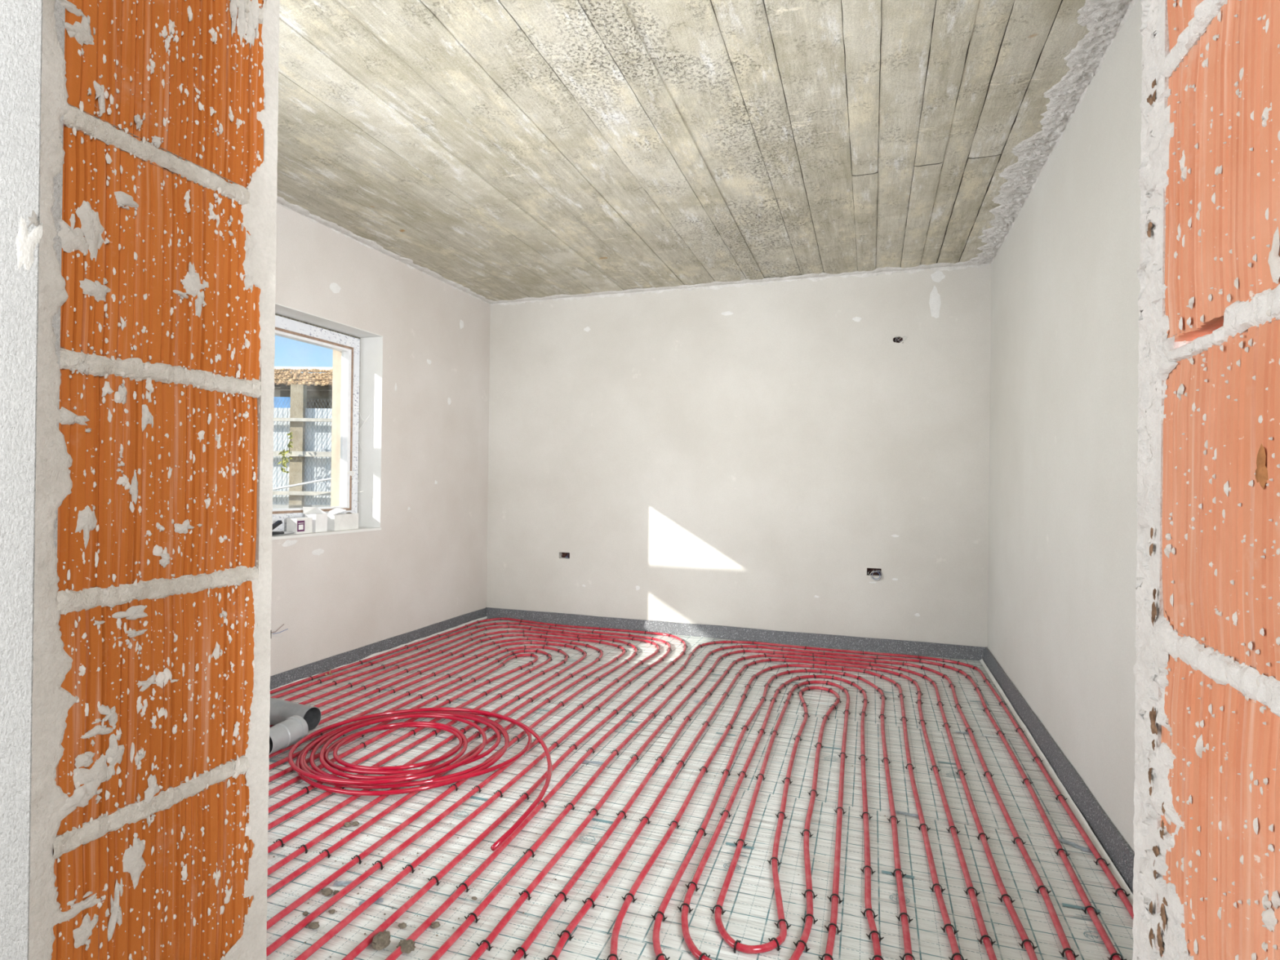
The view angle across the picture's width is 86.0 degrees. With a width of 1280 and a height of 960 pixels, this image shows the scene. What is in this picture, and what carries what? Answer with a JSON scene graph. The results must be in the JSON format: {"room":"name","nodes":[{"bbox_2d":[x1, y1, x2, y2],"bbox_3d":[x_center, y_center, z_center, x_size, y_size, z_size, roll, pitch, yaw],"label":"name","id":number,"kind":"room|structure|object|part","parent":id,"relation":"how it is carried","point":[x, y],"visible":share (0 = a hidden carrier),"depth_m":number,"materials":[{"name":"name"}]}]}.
{"room":"building under construction","nodes":[
{"label":"building under construction","id":0,"kind":"room"},
{"bbox_2d":[270,203,490,694],"bbox_3d":[-2.036,-0.129,3.591,0.248,2.770,4.306,1,0,19],"label":"wall","id":1,"kind":"structure","parent":0,"point":[415,558],"depth_m":4.47,"materials":[{"name":"paint"}]},
{"bbox_2d":[271,520,282,530],"bbox_3d":[-1.970,0.252,3.684,0.024,0.066,0.104,1,0,19],"label":"handle","id":2,"kind":"object","parent":1,"relation":"on","point":[277,522],"visible":0.5,"depth_m":3.70,"materials":[{"name":"black plastic"}]},
{"bbox_2d":[271,624,288,635],"bbox_3d":[-1.900,0.791,3.603,0.104,0.069,0.029,1,0,-42],"label":"wire bundle","id":3,"kind":"object","parent":1,"relation":"attached to","point":[282,624],"visible":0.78,"depth_m":3.60,"materials":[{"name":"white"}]},
{"bbox_2d":[271,531,294,535],"bbox_3d":[-1.938,0.286,3.692,0.046,0.020,0.184,1,0,28],"label":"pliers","id":4,"kind":"object","parent":1,"relation":"on","point":[273,533],"visible":0.75,"depth_m":3.70,"materials":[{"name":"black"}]},
{"bbox_3d":[-1.942,0.287,3.659,0.024,0.018,0.112,1,0,19],"label":"handle","id":5,"kind":"part","parent":4,"relation":"part of","materials":[{"name":"black plastic"}]},
{"bbox_2d":[286,517,312,533],"bbox_3d":[-1.908,0.255,3.851,0.072,0.086,0.115,1,0,19],"label":"carton","id":6,"kind":"object","parent":1,"relation":"on","point":[296,525],"visible":0.97,"depth_m":3.81,"materials":[{"name":"white cardboard"}]},
{"label":"label panel","id":7,"kind":"part","parent":6,"relation":"part of","materials":[{"name":"purple paper"}]},
{"bbox_3d":[-1.883,0.262,3.813,0.001,0.028,0.033,1,0,19],"label":"label panel","id":8,"kind":"part","parent":6,"relation":"part of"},
{"bbox_2d":[302,506,327,532],"bbox_3d":[-1.873,0.226,3.957,0.080,0.145,0.102,1,0,19],"label":"carton","id":9,"kind":"object","parent":1,"relation":"on","point":[319,517],"visible":0.86,"depth_m":3.95,"materials":[{"name":"white cardboard"}]},
{"bbox_2d":[271,313,368,531],"bbox_3d":[-2.021,-0.312,3.697,0.184,1.223,1.515,1,0,19],"label":"window","id":10,"kind":"structure","parent":1,"relation":"in","point":[285,326],"depth_m":4.33,"materials":[{"name":"white plastic"}]},
{"bbox_3d":[-1.975,0.304,3.675,0.178,0.015,1.529,1,0,19],"label":"window sill","id":11,"kind":"part","parent":1,"relation":"part of","materials":[{"name":"paint"}]},
{"bbox_2d":[330,349,342,506],"bbox_3d":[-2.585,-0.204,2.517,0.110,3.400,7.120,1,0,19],"label":"trim","id":12,"kind":"structure","parent":1,"relation":"attached to","point":[336,363],"depth_m":4.43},
{"bbox_2d":[326,507,358,530],"bbox_3d":[-1.814,0.235,4.156,0.095,0.130,0.200,1,0,19],"label":"carton","id":13,"kind":"object","parent":1,"relation":"on","point":[335,521],"visible":0.97,"depth_m":4.12,"materials":[{"name":"white cardboard"}]},
{"bbox_2d":[269,608,487,690],"bbox_3d":[-1.904,1.063,3.609,0.025,0.088,4.171,1,0,19],"label":"edge insulation strip","id":14,"kind":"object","parent":1,"relation":"attached to","point":[339,660],"depth_m":4.29,"materials":[{"name":"grey plastic"}]},
{"bbox_2d":[0,0,1279,959],"bbox_3d":[-0.927,-0.122,0.942,4.263,2.767,0.330,1,0,19],"label":"wall","id":15,"kind":"structure","parent":0,"point":[139,138],"depth_m":0.70,"materials":[{"name":"orange brick"}]},
{"bbox_2d":[266,618,1133,959],"bbox_3d":[-0.237,1.250,3.037,4.260,0.252,4.678,1,0,19],"label":"floor","id":16,"kind":"structure","parent":0,"point":[749,903],"depth_m":2.25,"materials":[{"name":"white"}]},
{"bbox_2d":[269,715,308,754],"bbox_3d":[-1.449,1.035,2.776,0.113,0.113,0.182,1,0,17],"label":"drain pipe","id":17,"kind":"object","parent":16,"relation":"on","point":[286,733],"visible":0.8,"depth_m":2.76,"materials":[{"name":"grey plastic"}]},
{"bbox_2d":[269,697,321,731],"bbox_3d":[-1.560,1.034,3.032,0.300,0.114,0.114,1,0,23],"label":"drain pipe","id":18,"kind":"object","parent":16,"relation":"on","point":[281,709],"visible":0.61,"depth_m":3.00,"materials":[{"name":"grey plastic"}]},
{"bbox_2d":[302,911,308,915],"bbox_3d":[-0.857,1.110,1.758,0.014,0.007,0.013,1,0,-11],"label":"crumb","id":19,"kind":"object","parent":16,"relation":"on","point":[305,913],"visible":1,"depth_m":1.75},
{"bbox_2d":[308,921,319,928],"bbox_3d":[-0.810,1.107,1.706,0.030,0.015,0.022,1,0,19],"label":"crumb","id":20,"kind":"object","parent":16,"relation":"on","point":[314,925],"visible":1,"depth_m":1.70,"materials":[{"name":"grey concrete"}]},
{"bbox_2d":[320,887,333,896],"bbox_3d":[-0.839,1.107,1.845,0.032,0.015,0.025,1,0,19],"label":"crumb","id":21,"kind":"object","parent":16,"relation":"on","point":[327,891],"visible":1,"depth_m":1.84,"materials":[{"name":"grey concrete"}]},
{"bbox_2d":[328,909,335,914],"bbox_3d":[-0.792,1.110,1.766,0.017,0.009,0.014,1,0,45],"label":"crumb","id":22,"kind":"object","parent":16,"relation":"on","point":[332,911],"visible":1,"depth_m":1.76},
{"bbox_2d":[343,822,351,826],"bbox_3d":[-0.940,1.108,2.208,0.025,0.012,0.022,1,0,-10],"label":"crumb","id":23,"kind":"object","parent":16,"relation":"on","point":[347,824],"visible":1,"depth_m":2.20,"materials":[{"name":"grey concrete"}]},
{"bbox_2d":[351,821,359,825],"bbox_3d":[-0.919,1.108,2.216,0.026,0.013,0.018,1,0,19],"label":"crumb","id":24,"kind":"object","parent":16,"relation":"on","point":[355,823],"visible":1,"depth_m":2.21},
{"bbox_2d":[371,930,391,950],"bbox_3d":[-0.617,1.101,1.639,0.045,0.032,0.047,1,0,19],"label":"lump","id":25,"kind":"object","parent":16,"relation":"on","point":[381,940],"visible":1,"depth_m":1.63,"materials":[{"name":"grey concrete"}]},
{"bbox_2d":[397,922,406,928],"bbox_3d":[-0.591,1.111,1.711,0.024,0.012,0.018,1,0,19],"label":"crumb","id":26,"kind":"object","parent":16,"relation":"on","point":[402,925],"visible":1,"depth_m":1.71,"materials":[{"name":"grey concrete"}]},
{"bbox_2d":[396,938,415,953],"bbox_3d":[-0.554,1.105,1.627,0.046,0.024,0.038,1,0,-5],"label":"lump","id":27,"kind":"object","parent":16,"relation":"on","point":[407,946],"visible":1,"depth_m":1.62,"materials":[{"name":"beige concrete"}]},
{"bbox_2d":[431,921,439,928],"bbox_3d":[-0.511,1.112,1.716,0.025,0.012,0.018,1,0,19],"label":"crumb","id":28,"kind":"object","parent":16,"relation":"on","point":[435,924],"visible":1,"depth_m":1.71,"materials":[{"name":"grey concrete"}]},
{"bbox_2d":[266,617,688,959],"bbox_3d":[-0.989,1.082,3.342,1.918,0.071,4.054,1,0,19],"label":"pipe","id":29,"kind":"object","parent":16,"relation":"on","point":[327,936],"depth_m":2.81,"materials":[{"name":"red plastic"}]},
{"bbox_3d":[-0.805,1.071,2.692,1.155,0.050,1.023,1,0,19],"label":"pipe coil","id":30,"kind":"part","parent":29,"relation":"part of","materials":[{"name":"red plastic"}]},
{"bbox_2d":[385,640,1133,959],"bbox_3d":[0.685,1.125,2.738,1.801,0.022,3.991,1,0,19],"label":"pipe","id":31,"kind":"object","parent":16,"relation":"on","point":[776,942],"visible":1,"depth_m":2.21,"materials":[{"name":"red plastic"}]},
{"bbox_2d":[276,0,1137,305],"bbox_3d":[-0.203,-1.518,3.045,4.260,0.245,4.678,1,0,19],"label":"ceiling","id":32,"kind":"structure","parent":0,"point":[500,152],"depth_m":2.81,"materials":[{"name":"concrete"}]},
{"bbox_2d":[486,263,991,647],"bbox_3d":[0.482,-0.094,5.127,4.260,2.770,0.216,1,0,19],"label":"wall","id":33,"kind":"structure","parent":0,"point":[744,456],"depth_m":4.90,"materials":[{"name":"paint"}]},
{"bbox_2d":[561,552,569,558],"bbox_3d":[-0.586,0.591,5.390,0.093,0.049,0.062,1,0,19],"label":"electrical box","id":34,"kind":"object","parent":33,"relation":"attached to","point":[564,555],"visible":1,"depth_m":5.42,"materials":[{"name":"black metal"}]},
{"bbox_2d":[485,607,985,660],"bbox_3d":[0.486,1.097,4.987,3.679,0.088,0.030,1,0,19],"label":"edge insulation strip","id":35,"kind":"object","parent":33,"relation":"attached to","point":[829,641],"depth_m":4.87,"materials":[{"name":"grey plastic"}]},
{"bbox_2d":[866,568,882,580],"bbox_3d":[1.589,0.637,4.651,0.099,0.082,0.074,1,0,19],"label":"electrical box","id":36,"kind":"object","parent":33,"relation":"attached to","point":[872,571],"visible":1,"depth_m":4.68,"materials":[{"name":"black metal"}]},
{"bbox_2d":[889,334,906,344],"bbox_3d":[1.734,-0.942,4.618,0.106,0.067,0.066,1,0,19],"label":"electrical box","id":37,"kind":"object","parent":33,"relation":"attached to","point":[893,340],"visible":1,"depth_m":4.61,"materials":[{"name":"plastic"}]},
{"bbox_2d":[987,0,1142,853],"bbox_3d":[1.671,-0.088,2.343,0.229,2.770,4.306,1,0,19],"label":"wall","id":38,"kind":"structure","parent":0,"point":[1065,286],"depth_m":2.53,"materials":[{"name":"paint"}]},
{"bbox_2d":[979,647,1134,906],"bbox_3d":[1.549,1.103,2.460,0.048,0.087,4.146,1,0,19],"label":"edge insulation strip","id":39,"kind":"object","parent":38,"relation":"attached to","point":[1112,846],"depth_m":2.48,"materials":[{"name":"grey plastic"}]},
{"label":"outside","id":40,"kind":"structure","parent":0,"visible":0},
{"bbox_3d":[-12.933,1.503,13.838,26.690,0.300,34.000,1,0,19],"label":"ground","id":41,"kind":"structure","parent":40,"visible":0},
{"bbox_2d":[272,384,332,509],"bbox_3d":[-4.075,0.099,9.031,4.929,2.695,0.270,1,0,1],"label":"fence","id":42,"kind":"object","parent":41,"relation":"on","point":[310,428],"visible":0.2,"depth_m":9.06,"materials":[{"name":"metal"}]},
{"bbox_2d":[277,431,293,473],"bbox_3d":[-4.575,-0.355,8.851,0.227,0.536,0.087,1,0,7],"label":"climbing vine","id":43,"kind":"object","parent":42,"relation":"hanging from","point":[284,459],"visible":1,"depth_m":8.85,"materials":[{"name":"green plant"}]},
{"bbox_3d":[-4.517,0.094,9.050,0.168,2.695,0.100,1,0,0],"label":"post","id":44,"kind":"part","parent":42,"relation":"part of","materials":[{"name":"concrete"}]},
{"bbox_3d":[-4.499,0.171,8.954,2.665,0.050,0.050,1,0,0],"label":"rail","id":45,"kind":"part","parent":42,"relation":"part of","materials":[{"name":"white metal"}]},
{"bbox_2d":[272,477,331,490],"bbox_3d":[-4.390,0.017,8.800,2.219,0.364,0.028,1,0,0],"label":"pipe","id":46,"kind":"object","parent":42,"relation":"hanging from","point":[330,478],"visible":0.47,"depth_m":8.79,"materials":[{"name":"white plastic"}]},
{"bbox_3d":[-4.493,-0.341,8.956,2.665,0.067,0.050,1,0,0],"label":"rail","id":47,"kind":"part","parent":42,"relation":"part of","materials":[{"name":"white metal"}]},
{"bbox_3d":[-4.487,-0.786,8.957,2.665,0.042,0.050,1,0,0],"label":"rail","id":48,"kind":"part","parent":42,"relation":"part of","materials":[{"name":"white metal"}]},
{"bbox_2d":[274,366,332,461],"bbox_3d":[-5.437,0.229,11.205,5.247,4.487,2.350,1,0,0],"label":"shed","id":49,"kind":"object","parent":41,"relation":"on","point":[319,385],"visible":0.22,"depth_m":10.50,"materials":[{"name":"tile"}]},
{"bbox_2d":[273,396,290,408],"bbox_3d":[-5.214,-1.119,9.928,0.623,0.157,0.050,1,0,0],"label":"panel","id":50,"kind":"object","parent":49,"relation":"attached to","point":[282,398],"visible":0.29,"depth_m":9.90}
]}

